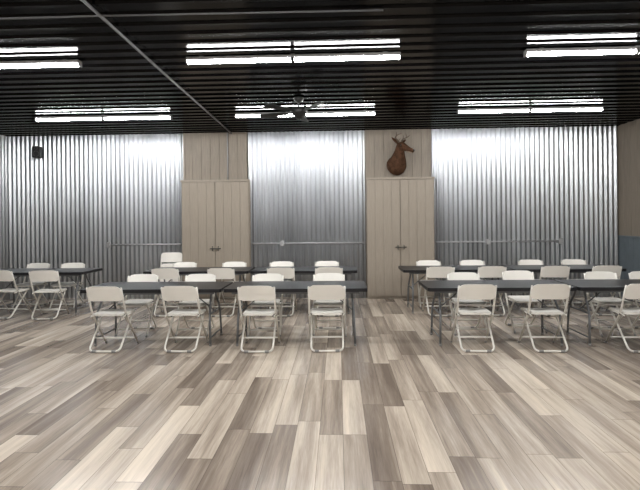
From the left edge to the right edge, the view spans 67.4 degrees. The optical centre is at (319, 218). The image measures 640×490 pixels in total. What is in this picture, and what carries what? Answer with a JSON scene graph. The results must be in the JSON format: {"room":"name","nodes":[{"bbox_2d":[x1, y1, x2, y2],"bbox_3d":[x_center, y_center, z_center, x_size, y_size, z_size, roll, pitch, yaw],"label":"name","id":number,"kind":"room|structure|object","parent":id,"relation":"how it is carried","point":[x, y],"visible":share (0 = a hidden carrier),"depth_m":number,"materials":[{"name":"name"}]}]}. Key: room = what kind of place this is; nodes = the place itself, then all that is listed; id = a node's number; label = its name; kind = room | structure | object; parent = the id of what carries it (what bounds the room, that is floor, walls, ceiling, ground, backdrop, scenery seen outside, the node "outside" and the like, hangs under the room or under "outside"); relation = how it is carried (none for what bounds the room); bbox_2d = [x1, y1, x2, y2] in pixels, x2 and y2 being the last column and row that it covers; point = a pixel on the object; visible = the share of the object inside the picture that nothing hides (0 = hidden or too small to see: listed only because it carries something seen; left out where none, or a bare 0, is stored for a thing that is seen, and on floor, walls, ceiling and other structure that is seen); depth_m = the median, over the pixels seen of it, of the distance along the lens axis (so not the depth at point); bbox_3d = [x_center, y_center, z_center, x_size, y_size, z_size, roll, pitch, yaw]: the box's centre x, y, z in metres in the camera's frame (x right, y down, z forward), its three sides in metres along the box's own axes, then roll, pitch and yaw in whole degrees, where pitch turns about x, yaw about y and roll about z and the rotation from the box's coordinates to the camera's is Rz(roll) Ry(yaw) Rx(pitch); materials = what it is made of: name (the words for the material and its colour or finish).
{"room":"event hall","nodes":[
{"label":"event hall","id":0,"kind":"room"},
{"bbox_2d":[0,135,8,299],"bbox_3d":[-6.926,-0.018,2.888,0.197,3.520,14.840,-1,0,2],"label":"wall","id":1,"kind":"structure","parent":0,"point":[4,243],"depth_m":9.97,"materials":[{"name":"grey metal"}]},
{"bbox_2d":[0,297,639,489],"bbox_3d":[-0.551,1.676,2.644,12.960,0.100,15.040,-1,0,2],"label":"floor","id":2,"kind":"structure","parent":0,"point":[397,408],"depth_m":4.18,"materials":[{"name":"wood"}]},
{"bbox_2d":[0,270,32,318],"bbox_3d":[-5.326,1.269,8.252,0.464,0.828,0.527,-1,0,9],"label":"folding chair","id":3,"kind":"object","parent":2,"relation":"on","point":[5,275],"visible":1,"depth_m":8.13,"materials":[{"name":"plastic"}]},
{"bbox_2d":[11,263,49,309],"bbox_3d":[-5.468,1.270,9.106,0.464,0.828,0.527,-1,0,2],"label":"folding chair","id":4,"kind":"object","parent":2,"relation":"on","point":[31,265],"visible":0.67,"depth_m":9.19,"materials":[{"name":"plastic"}]},
{"bbox_2d":[29,270,69,319],"bbox_3d":[-4.592,1.261,8.144,0.464,0.828,0.527,-1,0,-7],"label":"folding chair","id":5,"kind":"object","parent":2,"relation":"on","point":[43,275],"visible":1,"depth_m":7.97,"materials":[{"name":"plastic"}]},
{"bbox_2d":[0,268,102,314],"bbox_3d":[-5.005,1.300,8.699,1.830,0.744,0.760,-1,0,2],"label":"folding table","id":6,"kind":"object","parent":2,"relation":"on","point":[19,272],"visible":0.7,"depth_m":8.66,"materials":[{"name":"black plastic"}]},
{"bbox_2d":[49,263,84,309],"bbox_3d":[-4.760,1.263,9.059,0.464,0.828,0.527,-1,0,-1],"label":"folding chair","id":7,"kind":"object","parent":2,"relation":"on","point":[65,265],"visible":0.68,"depth_m":9.14,"materials":[{"name":"plastic"}]},
{"bbox_2d":[86,287,138,352],"bbox_3d":[-2.646,1.241,6.127,0.464,0.828,0.527,-1,0,4],"label":"folding chair","id":8,"kind":"object","parent":2,"relation":"on","point":[93,293],"visible":1,"depth_m":5.96,"materials":[{"name":"plastic"}]},
{"bbox_2d":[114,274,158,336],"bbox_3d":[-2.636,1.241,6.939,0.464,0.828,0.527,-1,0,1],"label":"folding chair","id":9,"kind":"object","parent":2,"relation":"on","point":[136,277],"visible":0.8,"depth_m":7.02,"materials":[{"name":"plastic"}]},
{"bbox_2d":[80,281,232,345],"bbox_3d":[-2.159,1.271,6.498,1.830,0.744,0.760,-1,0,2],"label":"folding table","id":10,"kind":"object","parent":2,"relation":"on","point":[210,287],"visible":0.66,"depth_m":6.43,"materials":[{"name":"black plastic"}]},
{"bbox_2d":[151,268,185,316],"bbox_3d":[-2.603,1.240,8.285,0.464,0.828,0.527,-1,0,1],"label":"folding chair","id":11,"kind":"object","parent":2,"relation":"on","point":[163,273],"visible":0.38,"depth_m":8.07,"materials":[{"name":"plastic"}]},
{"bbox_2d":[159,252,181,299],"bbox_3d":[-3.053,1.170,9.814,0.464,0.964,0.206,-1,0,2],"label":"folded chair","id":12,"kind":"object","parent":2,"relation":"on","point":[170,256],"visible":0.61,"depth_m":9.86,"materials":[{"name":"plastic"}]},
{"bbox_2d":[166,262,196,308],"bbox_3d":[-2.581,1.240,8.957,0.464,0.828,0.527,-1,0,2],"label":"folding chair","id":13,"kind":"object","parent":2,"relation":"on","point":[178,264],"visible":0.23,"depth_m":9.17,"materials":[{"name":"plastic"}]},
{"bbox_2d":[160,286,208,352],"bbox_3d":[-1.712,1.231,6.097,0.464,0.828,0.527,-1,0,3],"label":"folding chair","id":14,"kind":"object","parent":2,"relation":"on","point":[169,293],"visible":0.99,"depth_m":5.92,"materials":[{"name":"plastic"}]},
{"bbox_2d":[175,274,215,336],"bbox_3d":[-1.776,1.232,6.905,0.464,0.828,0.527,-1,0,3],"label":"folding chair","id":15,"kind":"object","parent":2,"relation":"on","point":[192,277],"visible":0.77,"depth_m":7.00,"materials":[{"name":"plastic"}]},
{"bbox_2d":[143,267,254,313],"bbox_3d":[-2.122,1.270,8.588,1.830,0.744,0.760,-1,0,2],"label":"folding table","id":16,"kind":"object","parent":2,"relation":"on","point":[239,271],"visible":0.4,"depth_m":8.45,"materials":[{"name":"black plastic"}]},
{"bbox_2d":[180,179,250,299],"bbox_3d":[-2.121,0.422,9.803,1.420,2.440,0.182,-1,0,2],"label":"closet","id":17,"kind":"object","parent":2,"relation":"on","point":[216,214],"visible":0.82,"depth_m":9.76,"materials":[{"name":"beige paint"}]},
{"bbox_2d":[207,268,238,316],"bbox_3d":[-1.645,1.230,8.232,0.464,0.828,0.527,-1,0,3],"label":"folding chair","id":18,"kind":"object","parent":2,"relation":"on","point":[221,273],"visible":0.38,"depth_m":8.02,"materials":[{"name":"plastic"}]},
{"bbox_2d":[217,262,246,309],"bbox_3d":[-1.631,1.230,8.930,0.464,0.828,0.527,-1,0,2],"label":"folding chair","id":19,"kind":"object","parent":2,"relation":"on","point":[226,264],"visible":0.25,"depth_m":9.13,"materials":[{"name":"plastic"}]},
{"bbox_2d":[237,286,280,352],"bbox_3d":[-0.762,1.221,6.048,0.464,0.828,0.527,-1,0,3],"label":"folding chair","id":20,"kind":"object","parent":2,"relation":"on","point":[245,293],"visible":1,"depth_m":5.86,"materials":[{"name":"plastic"}]},
{"bbox_2d":[247,273,283,336],"bbox_3d":[-0.768,1.221,6.847,0.464,0.828,0.527,-1,0,2],"label":"folding chair","id":21,"kind":"object","parent":2,"relation":"on","point":[269,276],"visible":0.59,"depth_m":6.91,"materials":[{"name":"plastic"}]},
{"bbox_2d":[266,261,293,308],"bbox_3d":[-0.732,1.221,8.903,0.464,0.828,0.527,-1,0,3],"label":"folding chair","id":22,"kind":"object","parent":2,"relation":"on","point":[275,263],"visible":0.33,"depth_m":9.12,"materials":[{"name":"plastic"}]},
{"bbox_2d":[267,268,296,316],"bbox_3d":[-0.645,1.220,8.208,0.464,0.828,0.527,-1,0,2],"label":"folding chair","id":23,"kind":"object","parent":2,"relation":"on","point":[289,273],"visible":0.4,"depth_m":7.99,"materials":[{"name":"plastic"}]},
{"bbox_2d":[223,281,366,345],"bbox_3d":[-0.300,1.251,6.427,1.830,0.744,0.760,-1,0,2],"label":"folding table","id":24,"kind":"object","parent":2,"relation":"on","point":[281,287],"visible":0.73,"depth_m":6.30,"materials":[{"name":"black plastic"}]},
{"bbox_2d":[250,266,356,313],"bbox_3d":[-0.264,1.251,8.517,1.830,0.744,0.760,-1,0,2],"label":"folding table","id":25,"kind":"object","parent":2,"relation":"on","point":[299,270],"visible":0.49,"depth_m":8.27,"materials":[{"name":"black plastic"}]},
{"bbox_2d":[308,285,345,351],"bbox_3d":[0.088,1.212,6.049,0.464,0.828,0.527,-1,0,1],"label":"folding chair","id":26,"kind":"object","parent":2,"relation":"on","point":[315,292],"visible":1,"depth_m":5.86,"materials":[{"name":"plastic"}]},
{"bbox_2d":[315,261,338,307],"bbox_3d":[0.123,1.212,8.892,0.464,0.828,0.527,-1,0,3],"label":"folding chair","id":27,"kind":"object","parent":2,"relation":"on","point":[319,263],"visible":0.15,"depth_m":9.11,"materials":[{"name":"plastic"}]},
{"bbox_2d":[315,267,342,316],"bbox_3d":[0.155,1.212,8.177,0.464,0.828,0.527,-1,0,1],"label":"folding chair","id":28,"kind":"object","parent":2,"relation":"on","point":[320,269],"visible":0.22,"depth_m":7.94,"materials":[{"name":"plastic"}]},
{"bbox_2d":[313,273,346,336],"bbox_3d":[0.132,1.212,6.829,0.464,0.828,0.527,-1,0,1],"label":"folding chair","id":29,"kind":"object","parent":2,"relation":"on","point":[320,276],"visible":0.64,"depth_m":6.92,"materials":[{"name":"plastic"}]},
{"bbox_2d":[366,177,434,298],"bbox_3d":[1.619,0.383,9.659,1.375,2.440,0.182,-1,0,2],"label":"closet","id":30,"kind":"object","parent":2,"relation":"on","point":[399,210],"visible":0.94,"depth_m":9.62,"materials":[{"name":"beige paint"}]},
{"bbox_2d":[416,260,445,308],"bbox_3d":[2.026,1.192,8.795,0.464,0.828,0.527,-1,0,3],"label":"folding chair","id":31,"kind":"object","parent":2,"relation":"on","point":[421,262],"visible":0.34,"depth_m":8.99,"materials":[{"name":"plastic"}]},
{"bbox_2d":[422,267,454,315],"bbox_3d":[1.993,1.192,8.091,0.464,0.828,0.527,-1,0,2],"label":"folding chair","id":32,"kind":"object","parent":2,"relation":"on","point":[431,272],"visible":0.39,"depth_m":7.88,"materials":[{"name":"plastic"}]},
{"bbox_2d":[398,265,512,313],"bbox_3d":[2.339,1.224,8.417,1.830,0.744,0.760,-1,0,2],"label":"folding table","id":33,"kind":"object","parent":2,"relation":"on","point":[412,270],"visible":0.56,"depth_m":8.31,"materials":[{"name":"black plastic"}]},
{"bbox_2d":[447,272,488,336],"bbox_3d":[2.071,1.192,6.757,0.464,0.828,0.527,-1,0,3],"label":"folding chair","id":34,"kind":"object","parent":2,"relation":"on","point":[454,275],"visible":0.71,"depth_m":6.83,"materials":[{"name":"plastic"}]},
{"bbox_2d":[450,284,496,351],"bbox_3d":[1.906,1.193,5.973,0.464,0.828,0.527,-1,0,3],"label":"folding chair","id":35,"kind":"object","parent":2,"relation":"on","point":[467,291],"visible":1,"depth_m":5.79,"materials":[{"name":"plastic"}]},
{"bbox_2d":[459,260,491,308],"bbox_3d":[2.836,1.183,8.773,0.464,0.828,0.527,-1,0,3],"label":"folding chair","id":36,"kind":"object","parent":2,"relation":"on","point":[463,262],"visible":0.2,"depth_m":8.99,"materials":[{"name":"plastic"}]},
{"bbox_2d":[472,266,506,315],"bbox_3d":[2.832,1.183,8.062,0.464,0.828,0.527,-1,0,2],"label":"folding chair","id":37,"kind":"object","parent":2,"relation":"on","point":[485,271],"visible":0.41,"depth_m":7.85,"materials":[{"name":"plastic"}]},
{"bbox_2d":[419,280,576,345],"bbox_3d":[2.283,1.224,6.327,1.830,0.744,0.760,-1,0,2],"label":"folding table","id":38,"kind":"object","parent":2,"relation":"on","point":[436,286],"visible":0.67,"depth_m":6.28,"materials":[{"name":"black plastic"}]},
{"bbox_2d":[502,270,547,333],"bbox_3d":[2.933,1.182,6.915,0.464,0.828,0.527,-1,0,2],"label":"folding chair","id":39,"kind":"object","parent":2,"relation":"on","point":[513,274],"visible":0.79,"depth_m":7.02,"materials":[{"name":"plastic"}]},
{"bbox_2d":[518,259,554,307],"bbox_3d":[3.914,1.172,8.720,0.464,0.828,0.527,-1,0,1],"label":"folding chair","id":40,"kind":"object","parent":2,"relation":"on","point":[521,262],"visible":0.27,"depth_m":8.93,"materials":[{"name":"plastic"}]},
{"bbox_2d":[518,284,570,352],"bbox_3d":[2.765,1.184,5.931,0.464,0.828,0.527,-1,0,3],"label":"folding chair","id":41,"kind":"object","parent":2,"relation":"on","point":[538,291],"visible":1,"depth_m":5.75,"materials":[{"name":"plastic"}]},
{"bbox_2d":[532,266,569,315],"bbox_3d":[3.841,1.173,8.006,0.464,0.828,0.527,-1,0,3],"label":"folding chair","id":42,"kind":"object","parent":2,"relation":"on","point":[547,271],"visible":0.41,"depth_m":7.79,"materials":[{"name":"plastic"}]},
{"bbox_2d":[501,264,625,312],"bbox_3d":[4.188,1.204,8.346,1.830,0.744,0.760,-1,0,2],"label":"folding table","id":43,"kind":"object","parent":2,"relation":"on","point":[535,269],"visible":0.41,"depth_m":8.21,"materials":[{"name":"black plastic"}]},
{"bbox_2d":[561,259,599,307],"bbox_3d":[4.694,1.164,8.689,0.464,0.828,0.527,-1,0,2],"label":"folding chair","id":44,"kind":"object","parent":2,"relation":"on","point":[565,261],"visible":0.28,"depth_m":8.90,"materials":[{"name":"plastic"}]},
{"bbox_2d":[554,279,639,345],"bbox_3d":[4.131,1.205,6.256,1.830,0.744,0.760,-1,0,2],"label":"folding table","id":45,"kind":"object","parent":2,"relation":"on","point":[597,286],"visible":0.84,"depth_m":6.17,"materials":[{"name":"black plastic"}]},
{"bbox_2d":[581,265,621,315],"bbox_3d":[4.680,1.164,8.000,0.464,0.828,0.527,-1,0,4],"label":"folding chair","id":46,"kind":"object","parent":2,"relation":"on","point":[617,269],"visible":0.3,"depth_m":7.77,"materials":[{"name":"plastic"}]},
{"bbox_2d":[583,271,636,336],"bbox_3d":[4.009,1.171,6.671,0.464,0.828,0.527,-1,0,3],"label":"folding chair","id":47,"kind":"object","parent":2,"relation":"on","point":[595,274],"visible":0.75,"depth_m":6.71,"materials":[{"name":"plastic"}]},
{"bbox_2d":[605,284,639,352],"bbox_3d":[3.854,1.173,5.875,0.464,0.828,0.527,-1,0,4],"label":"folding chair","id":48,"kind":"object","parent":2,"relation":"on","point":[632,291],"visible":1,"depth_m":5.75,"materials":[{"name":"plastic"}]},
{"bbox_2d":[628,271,639,328],"bbox_3d":[4.638,1.165,6.646,0.464,0.828,0.527,-1,0,3],"label":"folding chair","id":49,"kind":"object","parent":2,"relation":"on","point":[635,274],"visible":0.62,"depth_m":6.86,"materials":[{"name":"plastic"}]},
{"bbox_2d":[0,0,639,136],"bbox_3d":[-0.589,-1.879,2.644,12.960,0.170,15.040,-1,0,2],"label":"ceiling","id":50,"kind":"structure","parent":0,"point":[456,54],"depth_m":5.68,"materials":[{"name":"black metal"}]},
{"bbox_2d":[0,59,81,67],"bbox_3d":[-3.825,-1.718,5.370,2.333,0.080,0.080,-1,0,2],"label":"linear light fixture","id":51,"kind":"object","parent":50,"relation":"attached to","point":[64,62],"visible":1,"depth_m":5.31,"materials":[{"name":"white plastic"}]},
{"bbox_2d":[35,114,171,121],"bbox_3d":[-3.676,-1.719,8.146,2.333,0.080,0.080,-1,0,2],"label":"linear light fixture","id":52,"kind":"object","parent":50,"relation":"attached to","point":[157,116],"visible":1,"depth_m":8.12,"materials":[{"name":"white plastic"}]},
{"bbox_2d":[81,0,231,133],"bbox_3d":[-1.874,-1.750,4.970,0.276,0.026,9.791,-1,0,2],"label":"conduit","id":53,"kind":"object","parent":50,"relation":"attached to","point":[85,2],"depth_m":5.05,"materials":[{"name":"grey metal"}]},
{"bbox_2d":[0,9,382,18],"bbox_3d":[-3.109,-1.738,4.197,7.300,0.016,0.066,-1,0,2],"label":"conduit","id":54,"kind":"object","parent":50,"relation":"attached to","point":[369,9],"depth_m":4.11,"materials":[{"name":"black metal"}]},
{"bbox_2d":[235,112,292,117],"bbox_3d":[-0.933,-1.741,8.041,0.955,0.081,0.080,-1,0,2],"label":"linear light fixture","id":55,"kind":"object","parent":50,"relation":"attached to","point":[245,114],"depth_m":8.02,"materials":[{"name":"white plastic"}]},
{"bbox_2d":[186,51,400,64],"bbox_3d":[-0.297,-1.755,5.235,2.333,0.080,0.080,-1,0,2],"label":"linear light fixture","id":56,"kind":"object","parent":50,"relation":"attached to","point":[384,55],"visible":1,"depth_m":5.21,"materials":[{"name":"white plastic"}]},
{"bbox_2d":[259,97,340,121],"bbox_3d":[-0.302,-1.639,7.157,1.268,0.315,1.231,-1,0,2],"label":"ceiling fan","id":57,"kind":"object","parent":50,"relation":"hanging from","point":[299,112],"depth_m":7.05,"materials":[{"name":"black metal"}]},
{"bbox_2d":[306,110,374,116],"bbox_3d":[0.340,-1.749,7.992,1.126,0.081,0.080,-1,0,2],"label":"linear light fixture","id":58,"kind":"object","parent":50,"relation":"attached to","point":[318,113],"depth_m":7.96,"materials":[{"name":"white plastic"}]},
{"bbox_2d":[457,106,603,113],"bbox_3d":[3.438,-1.794,7.873,2.333,0.080,0.080,-1,0,2],"label":"linear light fixture","id":59,"kind":"object","parent":50,"relation":"attached to","point":[576,108],"visible":1,"depth_m":7.84,"materials":[{"name":"white plastic"}]},
{"bbox_2d":[524,45,639,57],"bbox_3d":[3.360,-1.793,5.094,2.333,0.080,0.080,-1,0,2],"label":"linear light fixture","id":60,"kind":"object","parent":50,"relation":"attached to","point":[632,50],"visible":1,"depth_m":5.09,"materials":[{"name":"white plastic"}]},
{"bbox_2d":[247,126,618,296],"bbox_3d":[-0.288,-0.087,9.978,12.960,3.520,0.160,-1,0,2],"label":"wall","id":61,"kind":"structure","parent":0,"point":[617,126],"depth_m":9.85,"materials":[{"name":"beige wood"}]},
{"bbox_2d":[7,133,182,298],"bbox_3d":[-4.684,-0.041,10.011,3.732,3.420,0.032,-1,0,2],"label":"metal panel","id":62,"kind":"object","parent":61,"relation":"attached to","point":[84,193],"visible":0.77,"depth_m":10.01,"materials":[{"name":"silver metal"}]},
{"bbox_2d":[32,146,41,157],"bbox_3d":[-5.842,-1.379,9.931,0.155,0.230,0.189,-1,0,-9],"label":"wall speaker","id":63,"kind":"object","parent":62,"relation":"attached to","point":[36,150],"visible":1,"depth_m":9.85,"materials":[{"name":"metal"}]},
{"bbox_2d":[107,242,181,247],"bbox_3d":[-3.635,0.528,9.922,1.558,0.115,0.050,-1,0,2],"label":"conduit","id":64,"kind":"object","parent":62,"relation":"attached to","point":[109,244],"visible":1,"depth_m":9.92,"materials":[{"name":"metal"}]},
{"bbox_2d":[183,132,247,179],"bbox_3d":[-2.159,-1.290,9.912,1.322,0.975,0.085,-1,0,2],"label":"wood wall panel","id":65,"kind":"object","parent":61,"relation":"attached to","point":[204,154],"visible":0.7,"depth_m":9.89,"materials":[{"name":"beige wood"}]},
{"bbox_2d":[227,133,227,179],"bbox_3d":[-1.897,-1.290,9.855,0.024,0.960,0.024,-1,0,25],"label":"conduit","id":66,"kind":"object","parent":65,"relation":"attached to","point":[227,133],"visible":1,"depth_m":9.84,"materials":[{"name":"metal"}]},
{"bbox_2d":[248,130,365,297],"bbox_3d":[-0.276,-0.087,9.842,2.400,3.420,0.032,-1,0,2],"label":"metal panel","id":67,"kind":"object","parent":61,"relation":"attached to","point":[306,186],"visible":0.79,"depth_m":9.84,"materials":[{"name":"silver metal"}]},
{"bbox_2d":[252,241,364,245],"bbox_3d":[-0.244,0.493,9.792,2.310,0.115,0.050,-1,0,2],"label":"conduit","id":68,"kind":"object","parent":67,"relation":"attached to","point":[281,243],"visible":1,"depth_m":9.78,"materials":[{"name":"metal"}]},
{"bbox_2d":[365,129,430,177],"bbox_3d":[1.584,-1.329,9.768,1.326,0.975,0.085,-1,0,2],"label":"wood wall panel","id":69,"kind":"object","parent":61,"relation":"attached to","point":[380,146],"visible":0.73,"depth_m":9.74,"materials":[{"name":"beige wood"}]},
{"bbox_2d":[387,132,414,174],"bbox_3d":[1.581,-1.292,9.507,0.426,0.824,0.615,-1,0,-6],"label":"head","id":70,"kind":"object","parent":69,"relation":"attached to","point":[396,165],"visible":1,"depth_m":9.45},
{"bbox_2d":[431,126,618,297],"bbox_3d":[4.110,-0.133,9.673,3.684,3.420,0.032,-1,0,2],"label":"metal panel","id":71,"kind":"object","parent":61,"relation":"attached to","point":[533,183],"visible":0.71,"depth_m":9.67,"materials":[{"name":"silver metal"}]},
{"bbox_2d":[435,238,562,244],"bbox_3d":[3.587,0.453,9.645,2.518,0.115,0.050,-1,0,2],"label":"conduit","id":72,"kind":"object","parent":71,"relation":"attached to","point":[560,240],"visible":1,"depth_m":9.63,"materials":[{"name":"metal"}]},
{"bbox_2d":[618,119,639,300],"bbox_3d":[5.792,-0.151,2.399,0.227,3.520,14.840,-1,0,2],"label":"wall","id":73,"kind":"structure","parent":0,"point":[628,133],"depth_m":9.26,"materials":[{"name":"beige wood"}]}
]}

